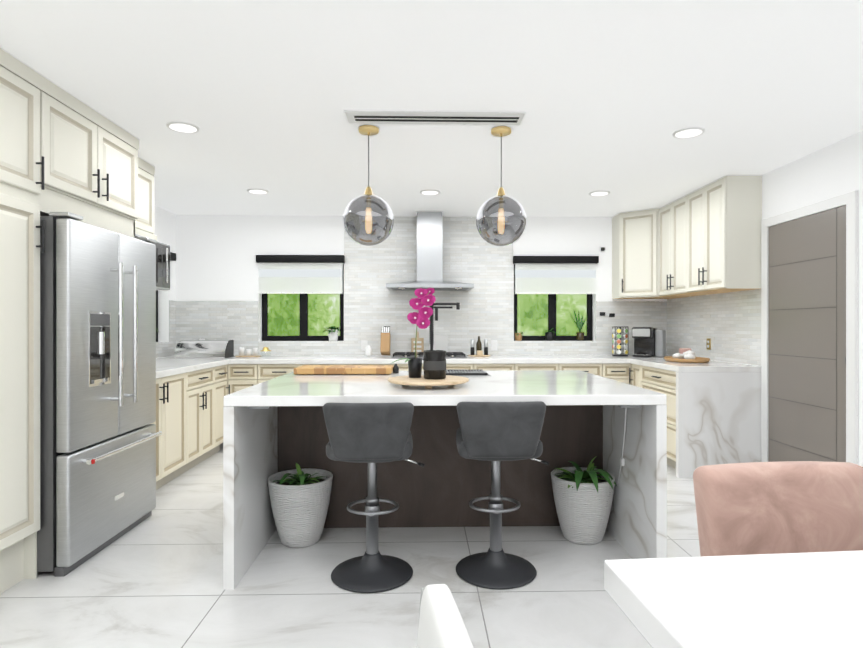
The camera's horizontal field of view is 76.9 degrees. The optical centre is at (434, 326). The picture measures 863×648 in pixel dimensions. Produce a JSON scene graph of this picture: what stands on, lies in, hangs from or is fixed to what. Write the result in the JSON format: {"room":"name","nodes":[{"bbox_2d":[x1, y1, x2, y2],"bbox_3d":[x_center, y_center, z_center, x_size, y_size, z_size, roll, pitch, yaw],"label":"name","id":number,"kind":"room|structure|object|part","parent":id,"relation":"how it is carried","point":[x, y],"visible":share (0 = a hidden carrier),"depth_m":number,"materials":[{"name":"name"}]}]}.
{"room":"kitchen","nodes":[
{"label":"kitchen","id":0,"kind":"room"},
{"bbox_2d":[0,443,699,647],"bbox_3d":[-0.008,1.253,1.479,5.980,0.001,9.800,0,0,-1],"label":"floor","id":1,"kind":"structure","parent":0,"point":[154,579],"depth_m":2.56,"materials":[{"name":"tile"}]},
{"bbox_2d":[0,48,47,593],"bbox_3d":[-2.380,0.003,2.419,0.878,2.498,0.546,0,0,-1],"label":"tall cabinet","id":2,"kind":"object","parent":1,"relation":"on","point":[23,90],"depth_m":2.57,"materials":[{"name":"white wood"}]},
{"bbox_2d":[37,212,161,576],"bbox_3d":[-2.295,0.341,3.146,1.067,1.822,0.900,0,0,-1],"label":"fridge","id":3,"kind":"object","parent":1,"relation":"on","point":[99,434],"visible":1,"depth_m":2.90,"materials":[{"name":"silver metal"}]},
{"bbox_2d":[151,379,166,489],"bbox_3d":[-2.450,0.816,3.877,0.808,0.870,0.472,0,0,-1],"label":"base cabinet","id":4,"kind":"object","parent":1,"relation":"on","point":[161,384],"depth_m":4.08,"materials":[{"name":"beige wood"}]},
{"bbox_2d":[167,371,190,482],"bbox_3d":[-2.460,0.816,4.287,0.808,0.870,0.517,0,0,-1],"label":"base cabinet","id":5,"kind":"object","parent":1,"relation":"on","point":[178,386],"depth_m":4.39,"materials":[{"name":"beige wood"}]},
{"bbox_2d":[156,359,230,378],"bbox_3d":[-2.451,0.355,4.536,0.838,0.049,1.790,0,0,-1],"label":"countertop","id":6,"kind":"structure","parent":5,"relation":"on","point":[164,367],"depth_m":4.69,"materials":[{"name":"white stone"}]},
{"bbox_2d":[191,367,214,467],"bbox_3d":[-2.472,0.815,4.801,0.808,0.870,0.688,0,0,-1],"label":"base cabinet","id":7,"kind":"object","parent":1,"relation":"on","point":[202,382],"depth_m":4.84,"materials":[{"name":"beige wood"}]},
{"bbox_2d":[215,363,230,452],"bbox_3d":[-2.461,0.815,5.264,0.852,0.870,0.414,0,0,-1],"label":"base cabinet","id":8,"kind":"object","parent":1,"relation":"on","point":[223,372],"depth_m":5.29,"materials":[{"name":"beige wood"}]},
{"bbox_2d":[163,355,671,362],"bbox_3d":[-0.112,0.354,5.826,5.576,0.049,0.698,0,0,-1],"label":"countertop","id":9,"kind":"structure","parent":8,"relation":"on","point":[271,358],"depth_m":5.53,"materials":[{"name":"white stone"}]},
{"bbox_2d":[175,340,233,357],"bbox_3d":[-2.426,0.237,5.737,0.510,0.182,0.270,0,0,-1],"label":"bread box","id":10,"kind":"object","parent":9,"relation":"on","point":[204,348],"visible":1,"depth_m":5.63,"materials":[{"name":"silver metal"}]},
{"bbox_2d":[235,347,261,356],"bbox_3d":[-2.003,0.276,5.852,0.240,0.105,0.140,0,0,-1],"label":"canister set","id":11,"kind":"object","parent":9,"relation":"on","point":[248,352],"visible":1,"depth_m":5.83,"materials":[{"name":"white ceramic"}]},
{"bbox_2d":[261,347,270,355],"bbox_3d":[-1.824,0.276,5.866,0.120,0.105,0.120,0,0,-1],"label":"dome","id":12,"kind":"object","parent":9,"relation":"on","point":[265,348],"visible":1,"depth_m":5.84,"materials":[{"name":"gold glass"}]},
{"bbox_2d":[365,346,371,355],"bbox_3d":[-0.726,0.271,5.963,0.080,0.115,0.080,0,0,-1],"label":"jar","id":13,"kind":"object","parent":9,"relation":"on","point":[368,350],"visible":1,"depth_m":5.93,"materials":[{"name":"white ceramic"}]},
{"bbox_2d":[380,326,390,354],"bbox_3d":[-0.541,0.160,5.989,0.100,0.323,0.223,0,0,-1],"label":"knife block","id":14,"kind":"object","parent":9,"relation":"on","point":[385,342],"visible":1,"depth_m":5.92,"materials":[{"name":"brown wood"}]},
{"bbox_2d":[411,332,423,353],"bbox_3d":[-0.195,0.196,6.135,0.140,0.268,0.052,0,0,-1],"label":"leaning board","id":15,"kind":"object","parent":9,"relation":"on","point":[420,341],"depth_m":6.13,"materials":[{"name":"brown wood"}]},
{"bbox_2d":[391,352,466,357],"bbox_3d":[-0.062,0.308,5.838,0.780,0.040,0.522,0,0,-1],"label":"cooktop","id":16,"kind":"object","parent":9,"relation":"in","point":[420,354],"visible":0.71,"depth_m":5.68,"materials":[{"name":"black metal"}]},
{"bbox_2d":[429,335,447,351],"bbox_3d":[0.046,0.213,6.143,0.210,0.234,0.045,0,0,-1],"label":"cookbook","id":17,"kind":"object","parent":9,"relation":"on","point":[440,342],"depth_m":6.13,"materials":[{"name":"white paper"}]},
{"bbox_2d":[468,336,490,356],"bbox_3d":[0.490,0.219,5.972,0.250,0.218,0.250,0,0,-1],"label":"bottles","id":18,"kind":"object","parent":9,"relation":"on","point":[479,352],"visible":1,"depth_m":5.95,"materials":[{"name":"brown glass"}]},
{"bbox_2d":[612,327,628,355],"bbox_3d":[2.049,0.166,5.999,0.170,0.325,0.171,0,0,-1],"label":"carousel","id":19,"kind":"object","parent":9,"relation":"on","point":[620,346],"visible":1,"depth_m":5.95,"materials":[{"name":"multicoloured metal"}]},
{"bbox_2d":[632,327,665,356],"bbox_3d":[2.307,0.168,5.867,0.300,0.320,0.312,0,0,34],"label":"coffee maker","id":20,"kind":"object","parent":9,"relation":"on","point":[649,341],"visible":1,"depth_m":5.81,"materials":[{"name":"black plastic"}]},
{"bbox_2d":[231,363,262,392],"bbox_3d":[-1.929,0.814,5.776,0.364,0.870,0.712,0,0,-1],"label":"base cabinet","id":21,"kind":"object","parent":1,"relation":"on","point":[243,375],"depth_m":5.47,"materials":[{"name":"beige wood"}]},
{"bbox_2d":[263,363,306,381],"bbox_3d":[-1.567,0.814,5.807,0.538,0.870,0.668,0,0,-1],"label":"base cabinet","id":22,"kind":"object","parent":1,"relation":"on","point":[270,370],"depth_m":5.48,"materials":[{"name":"beige wood"}]},
{"bbox_2d":[268,463,332,547],"bbox_3d":[-0.781,1.030,3.166,0.370,0.440,0.370,0,0,-1],"label":"planter","id":23,"kind":"object","parent":1,"relation":"on","point":[299,498],"visible":0.96,"depth_m":3.04,"materials":[{"name":"white ceramic"}]},
{"bbox_2d":[307,363,350,364],"bbox_3d":[-1.117,0.814,5.818,0.538,0.870,0.668,0,0,-1],"label":"base cabinet","id":24,"kind":"object","parent":1,"relation":"on","point":[307,363],"depth_m":5.47,"materials":[{"name":"beige"}]},
{"bbox_2d":[351,363,390,364],"bbox_3d":[-0.704,0.814,5.828,0.464,0.870,0.668,0,0,-1],"label":"base cabinet","id":25,"kind":"object","parent":1,"relation":"on","point":[351,363],"depth_m":5.48,"materials":[{"name":"beige"}]},
{"bbox_2d":[323,402,424,592],"bbox_3d":[-0.289,0.804,2.726,0.479,0.894,0.455,0,0,-1],"label":"stool","id":26,"kind":"object","parent":1,"relation":"on","point":[372,435],"visible":1,"depth_m":2.54,"materials":[{"name":"grey"}]},
{"bbox_2d":[391,363,478,370],"bbox_3d":[-0.043,0.814,5.843,0.948,0.870,0.668,0,0,-1],"label":"base cabinet","id":27,"kind":"object","parent":1,"relation":"on","point":[402,366],"depth_m":5.52,"materials":[{"name":"beige wood"}]},
{"bbox_2d":[417,584,472,647],"bbox_3d":[0.250,0.801,0.581,0.540,0.905,0.470,0,0,-8],"label":"chair","id":28,"kind":"object","parent":1,"relation":"on","point":[441,624],"visible":1,"depth_m":0.67,"materials":[{"name":"white leather"}]},
{"bbox_2d":[223,402,666,589],"bbox_3d":[0.043,0.817,3.329,2.130,0.870,1.444,0,0,-1],"label":"kitchen island","id":29,"kind":"object","parent":1,"relation":"on","point":[274,426],"depth_m":3.37,"materials":[{"name":"stone"}]},
{"bbox_2d":[224,370,666,401],"bbox_3d":[0.043,0.357,3.329,2.130,0.050,1.444,0,0,-1],"label":"island countertop","id":30,"kind":"structure","parent":29,"relation":"on","point":[511,385],"depth_m":2.85,"materials":[{"name":"white stone"}]},
{"bbox_2d":[294,365,392,374],"bbox_3d":[-0.629,0.307,3.834,0.665,0.045,0.300,0,0,-1],"label":"cutting board","id":31,"kind":"object","parent":30,"relation":"on","point":[344,369],"visible":0.94,"depth_m":3.69,"materials":[{"name":"brown wood"}]},
{"bbox_2d":[393,364,398,372],"bbox_3d":[-0.274,0.297,3.833,0.044,0.065,0.043,0,0,-1],"label":"soap dispenser","id":32,"kind":"object","parent":30,"relation":"on","point":[395,368],"visible":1,"depth_m":3.82,"materials":[{"name":"black metal"}]},
{"bbox_2d":[388,375,468,388],"bbox_3d":[-0.035,0.311,3.028,0.450,0.040,0.450,0,0,-1],"label":"round tray","id":33,"kind":"object","parent":30,"relation":"on","point":[428,383],"visible":0.96,"depth_m":2.91,"materials":[{"name":"brown wood"}]},
{"bbox_2d":[392,288,435,377],"bbox_3d":[-0.128,0.035,3.092,0.265,0.509,0.162,0,0,-1],"label":"orchid","id":34,"kind":"object","parent":33,"relation":"on","point":[420,319],"visible":1,"depth_m":3.07,"materials":[{"name":"pink plant"}]},
{"bbox_2d":[423,350,445,379],"bbox_3d":[0.000,0.212,3.009,0.126,0.155,0.126,0,0,-1],"label":"candle jar","id":35,"kind":"object","parent":33,"relation":"on","point":[434,364],"visible":1,"depth_m":2.96,"materials":[{"name":"black glass"}]},
{"bbox_2d":[422,303,459,359],"bbox_3d":[0.043,0.075,3.910,0.271,0.510,0.056,0,0,-1],"label":"faucet","id":36,"kind":"object","parent":30,"relation":"on","point":[432,306],"visible":0.69,"depth_m":3.90,"materials":[{"name":"black metal"}]},
{"bbox_2d":[446,370,487,374],"bbox_3d":[0.209,0.322,3.804,0.287,0.013,0.304,0,0,-1],"label":"dish rack","id":37,"kind":"object","parent":30,"relation":"on","point":[481,372],"visible":0.96,"depth_m":3.72,"materials":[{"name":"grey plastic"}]},
{"bbox_3d":[0.913,0.643,3.020,0.296,0.519,0.183,0,0,-1],"label":"power strip","id":38,"kind":"part","parent":29,"relation":"part of","materials":[{"name":"white plastic"}]},
{"bbox_2d":[479,363,518,370],"bbox_3d":[0.619,0.814,5.859,0.464,0.870,0.668,0,0,-1],"label":"base cabinet","id":39,"kind":"object","parent":1,"relation":"on","point":[482,366],"depth_m":5.53,"materials":[{"name":"beige wood"}]},
{"bbox_2d":[456,401,548,588],"bbox_3d":[0.339,0.804,2.761,0.479,0.894,0.455,0,0,-1],"label":"stool","id":40,"kind":"object","parent":1,"relation":"on","point":[495,433],"visible":1,"depth_m":2.57,"materials":[{"name":"grey"}]},
{"bbox_2d":[519,363,562,369],"bbox_3d":[1.032,0.814,5.869,0.538,0.870,0.668,0,0,-1],"label":"base cabinet","id":41,"kind":"object","parent":1,"relation":"on","point":[522,366],"depth_m":5.54,"materials":[{"name":"beige wood"}]},
{"bbox_2d":[563,363,598,375],"bbox_3d":[1.482,0.814,5.880,0.538,0.870,0.668,0,0,-1],"label":"base cabinet","id":42,"kind":"object","parent":1,"relation":"on","point":[593,368],"depth_m":5.55,"materials":[{"name":"beige wood"}]},
{"bbox_2d":[551,456,616,544],"bbox_3d":[0.874,1.008,3.184,0.370,0.486,0.416,0,0,-1],"label":"planter","id":43,"kind":"object","parent":1,"relation":"on","point":[583,497],"visible":1,"depth_m":3.08,"materials":[{"name":"white ceramic"}]},
{"bbox_2d":[599,363,626,383],"bbox_3d":[1.845,0.814,5.867,0.364,0.870,0.712,0,0,-1],"label":"base cabinet","id":44,"kind":"object","parent":1,"relation":"on","point":[614,371],"depth_m":5.56,"materials":[{"name":"beige wood"}]},
{"bbox_2d":[627,363,638,386],"bbox_3d":[2.329,0.815,5.456,0.712,0.870,0.260,0,0,-1],"label":"base cabinet","id":45,"kind":"object","parent":1,"relation":"on","point":[632,368],"depth_m":5.51,"materials":[{"name":"beige wood"}]},
{"bbox_2d":[639,363,760,477],"bbox_3d":[2.349,0.815,4.929,0.698,0.870,0.884,0,0,-1],"label":"base cabinet","id":46,"kind":"object","parent":1,"relation":"on","point":[713,412],"depth_m":4.49,"materials":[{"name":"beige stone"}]},
{"bbox_2d":[631,359,760,370],"bbox_3d":[2.347,0.354,5.016,0.698,0.049,1.060,0,0,-1],"label":"countertop","id":47,"kind":"structure","parent":46,"relation":"on","point":[712,365],"depth_m":4.58,"materials":[{"name":"white stone"}]},
{"bbox_2d":[664,348,709,362],"bbox_3d":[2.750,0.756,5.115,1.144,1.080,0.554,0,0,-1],"label":"tray","id":48,"kind":"object","parent":47,"relation":"on","point":[685,355],"visible":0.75,"depth_m":5.02,"materials":[{"name":"brown wood"}]},
{"bbox_2d":[604,550,862,647],"bbox_3d":[1.455,0.878,0.739,2.100,0.750,1.050,0,0,-5],"label":"dining table","id":49,"kind":"object","parent":1,"relation":"on","point":[800,600],"visible":1,"depth_m":1.01,"materials":[{"name":"white"}]},
{"bbox_2d":[693,461,862,556],"bbox_3d":[1.020,0.824,1.317,0.529,0.858,0.587,0,0,-5],"label":"chair","id":50,"kind":"object","parent":1,"relation":"on","point":[753,508],"visible":0.52,"depth_m":1.50,"materials":[{"name":"fabric"}]},
{"bbox_2d":[0,0,862,216],"bbox_3d":[-0.008,-1.247,1.477,5.980,0.001,9.800,0,0,-1],"label":"ceiling","id":51,"kind":"structure","parent":0,"point":[612,96],"depth_m":2.88,"materials":[{"name":"paint"}]},
{"bbox_2d":[166,121,199,132],"bbox_3d":[-1.574,-1.243,3.400,0.190,0.009,0.190,0,0,-1],"label":"recessed light","id":52,"kind":"object","parent":51,"relation":"in","point":[181,127],"visible":0.9,"depth_m":3.39,"materials":[{"name":"white"}]},
{"bbox_2d":[247,188,268,193],"bbox_3d":[-1.633,-1.245,5.019,0.190,0.009,0.190,0,0,-1],"label":"recessed light","id":53,"kind":"object","parent":51,"relation":"in","point":[257,191],"visible":0.98,"depth_m":5.00,"materials":[{"name":"white"}]},
{"bbox_2d":[343,125,393,245],"bbox_3d":[-0.417,-0.879,3.428,0.318,0.738,0.318,0,0,-1],"label":"pendant light","id":54,"kind":"object","parent":51,"relation":"hanging from","point":[368,218],"visible":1,"depth_m":3.32,"materials":[{"name":"glass"}]},
{"bbox_2d":[420,189,439,194],"bbox_3d":[-0.044,-1.245,5.057,0.190,0.009,0.190,0,0,-1],"label":"recessed light","id":55,"kind":"object","parent":51,"relation":"in","point":[429,192],"visible":0.96,"depth_m":5.04,"materials":[{"name":"white"}]},
{"bbox_2d":[386,211,473,290],"bbox_3d":[-0.054,-0.824,5.926,0.920,0.847,0.497,0,0,-1],"label":"range hood","id":56,"kind":"object","parent":51,"relation":"hanging from","point":[429,249],"visible":0.96,"depth_m":5.91,"materials":[{"name":"silver metal"}]},
{"bbox_2d":[344,110,525,125],"bbox_3d":[0.002,-1.241,3.243,1.055,0.012,0.190,0,0,-1],"label":"ceiling vent","id":57,"kind":"object","parent":51,"relation":"in","point":[389,117],"visible":0.98,"depth_m":3.21,"materials":[{"name":"white metal"}]},
{"bbox_2d":[476,126,526,245],"bbox_3d":[0.422,-0.879,3.449,0.318,0.738,0.318,0,0,-1],"label":"pendant light","id":58,"kind":"object","parent":51,"relation":"hanging from","point":[501,219],"visible":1,"depth_m":3.34,"materials":[{"name":"glass"}]},
{"bbox_2d":[589,191,609,195],"bbox_3d":[1.546,-1.245,5.096,0.190,0.009,0.190,0,0,-1],"label":"recessed light","id":59,"kind":"object","parent":51,"relation":"in","point":[598,193],"visible":0.96,"depth_m":5.08,"materials":[{"name":"white"}]},
{"bbox_2d":[672,127,704,138],"bbox_3d":[1.634,-1.243,3.497,0.190,0.009,0.190,0,0,-1],"label":"recessed light","id":60,"kind":"object","parent":51,"relation":"in","point":[690,132],"visible":0.92,"depth_m":3.48,"materials":[{"name":"white plastic"}]},
{"bbox_2d":[154,131,862,465],"bbox_3d":[-0.090,0.003,1.556,5.740,2.500,9.560,0,0,-1],"label":"wall","id":61,"kind":"structure","parent":0,"point":[212,293],"depth_m":6.14,"materials":[{"name":"paint"}]},
{"bbox_2d":[48,79,147,223],"bbox_3d":[-2.398,-0.975,3.146,0.878,0.543,1.043,0,0,-1],"label":"upper cabinet","id":62,"kind":"object","parent":61,"relation":"attached to","point":[62,150],"depth_m":3.11,"materials":[{"name":"white wood"}]},
{"bbox_2d":[135,228,169,289],"bbox_3d":[-2.244,-0.493,3.945,0.468,0.428,0.600,0,0,-1],"label":"microwave","id":63,"kind":"object","parent":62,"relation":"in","point":[162,266],"visible":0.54,"depth_m":4.10,"materials":[{"name":"silver metal"}]},
{"bbox_2d":[90,163,154,235],"bbox_3d":[-2.516,-0.978,3.927,0.678,0.538,0.623,0,0,-1],"label":"upper cabinet","id":64,"kind":"object","parent":61,"relation":"attached to","point":[125,229],"depth_m":4.15,"materials":[{"name":"white wood"}]},
{"bbox_2d":[156,290,157,341],"bbox_3d":[-3.023,-0.275,5.392,0.040,0.890,1.070,0,0,-1],"label":"window","id":65,"kind":"structure","parent":61,"relation":"in","point":[156,315],"depth_m":5.90,"materials":[{"name":"black"}]},
{"bbox_2d":[170,252,176,275],"bbox_3d":[-2.849,-0.673,5.396,0.083,0.245,1.094,0,0,-1],"label":"window blind","id":66,"kind":"object","parent":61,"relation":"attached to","point":[173,256],"visible":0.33,"depth_m":5.89,"materials":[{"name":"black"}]},
{"bbox_2d":[262,264,343,340],"bbox_3d":[-1.511,-0.276,6.271,0.955,0.890,0.045,0,0,-1],"label":"window","id":67,"kind":"structure","parent":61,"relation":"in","point":[303,317],"depth_m":6.25,"materials":[{"name":"black metal"}]},
{"bbox_2d":[256,255,344,293],"bbox_3d":[-1.507,-0.581,6.100,0.979,0.430,0.083,0,0,-1],"label":"window blind","id":68,"kind":"object","parent":67,"relation":"attached to","point":[300,274],"visible":0.98,"depth_m":6.11,"materials":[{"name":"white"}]},
{"bbox_2d":[321,326,339,340],"bbox_3d":[-1.184,0.084,6.218,0.250,0.168,0.280,0,0,-1],"label":"potted plant","id":69,"kind":"object","parent":61,"relation":"attached to","point":[333,333],"depth_m":6.19,"materials":[{"name":"white ceramic"}]},
{"bbox_2d":[361,340,367,350],"bbox_3d":[-0.796,0.219,6.156,0.072,0.116,0.008,0,0,-1],"label":"electrical outlet","id":70,"kind":"object","parent":61,"relation":"attached to","point":[364,344],"visible":0.81,"depth_m":6.15,"materials":[{"name":"white plastic"}]},
{"bbox_2d":[491,340,496,350],"bbox_3d":[0.677,0.219,6.191,0.072,0.116,0.008,0,0,-1],"label":"electrical outlet","id":71,"kind":"object","parent":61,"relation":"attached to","point":[493,345],"visible":1,"depth_m":6.19,"materials":[{"name":"white plastic"}]},
{"bbox_2d":[514,331,522,340],"bbox_3d":[0.963,0.114,6.292,0.142,0.109,0.170,0,0,-1],"label":"potted plant","id":72,"kind":"object","parent":61,"relation":"attached to","point":[518,336],"depth_m":6.25,"materials":[{"name":"brown wood"}]},
{"bbox_2d":[543,328,557,340],"bbox_3d":[1.322,0.095,6.310,0.191,0.146,0.203,0,0,-1],"label":"potted plant","id":73,"kind":"object","parent":61,"relation":"attached to","point":[549,335],"depth_m":6.25,"materials":[{"name":"black metal"}]},
{"bbox_2d":[514,264,592,340],"bbox_3d":[1.371,-0.276,6.340,0.941,0.890,0.045,0,0,-1],"label":"window","id":74,"kind":"structure","parent":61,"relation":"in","point":[551,321],"depth_m":6.32,"materials":[{"name":"black metal"}]},
{"bbox_2d":[513,256,598,293],"bbox_3d":[1.375,-0.581,6.169,0.965,0.430,0.083,0,0,-1],"label":"window blind","id":75,"kind":"object","parent":74,"relation":"attached to","point":[555,274],"visible":1,"depth_m":6.18,"materials":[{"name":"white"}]},
{"bbox_2d":[569,311,587,340],"bbox_3d":[1.681,-0.015,6.301,0.198,0.365,0.194,0,0,-1],"label":"potted plant","id":76,"kind":"object","parent":61,"relation":"attached to","point":[579,334],"depth_m":6.26,"materials":[{"name":"green plant"}]},
{"bbox_2d":[616,208,655,298],"bbox_3d":[2.208,-0.780,5.842,0.340,0.938,0.299,0,0,-1],"label":"upper cabinet","id":77,"kind":"object","parent":61,"relation":"attached to","point":[635,230],"depth_m":5.86,"materials":[{"name":"white wood"}]},
{"bbox_2d":[656,195,699,298],"bbox_3d":[2.518,-0.780,5.411,0.337,0.936,0.671,0,0,-1],"label":"upper cabinet","id":78,"kind":"object","parent":61,"relation":"attached to","point":[672,218],"depth_m":5.41,"materials":[{"name":"white wood"}]},
{"bbox_2d":[707,338,710,349],"bbox_3d":[2.685,0.175,5.329,0.008,0.110,0.070,0,0,-1],"label":"electrical outlet","id":79,"kind":"object","parent":61,"relation":"attached to","point":[708,343],"visible":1,"depth_m":5.32,"materials":[{"name":"gold metal"}]},
{"bbox_2d":[688,175,761,294],"bbox_3d":[2.541,-0.780,4.822,0.318,0.936,0.664,0,0,-1],"label":"upper cabinet","id":80,"kind":"object","parent":61,"relation":"attached to","point":[705,240],"depth_m":4.49,"materials":[{"name":"white wood"}]},
{"bbox_2d":[761,190,857,464],"bbox_3d":[2.711,0.186,3.990,0.020,2.130,0.969,0,0,-1],"label":"door","id":81,"kind":"structure","parent":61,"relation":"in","point":[809,332],"depth_m":3.91,"materials":[{"name":"grey wood"}]},
{"label":"outside","id":82,"kind":"structure","parent":0,"visible":0},
{"bbox_2d":[268,294,586,335],"bbox_3d":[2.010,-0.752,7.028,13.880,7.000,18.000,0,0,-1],"label":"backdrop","id":83,"kind":"structure","parent":82,"point":[536,314],"depth_m":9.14,"materials":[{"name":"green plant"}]}
]}

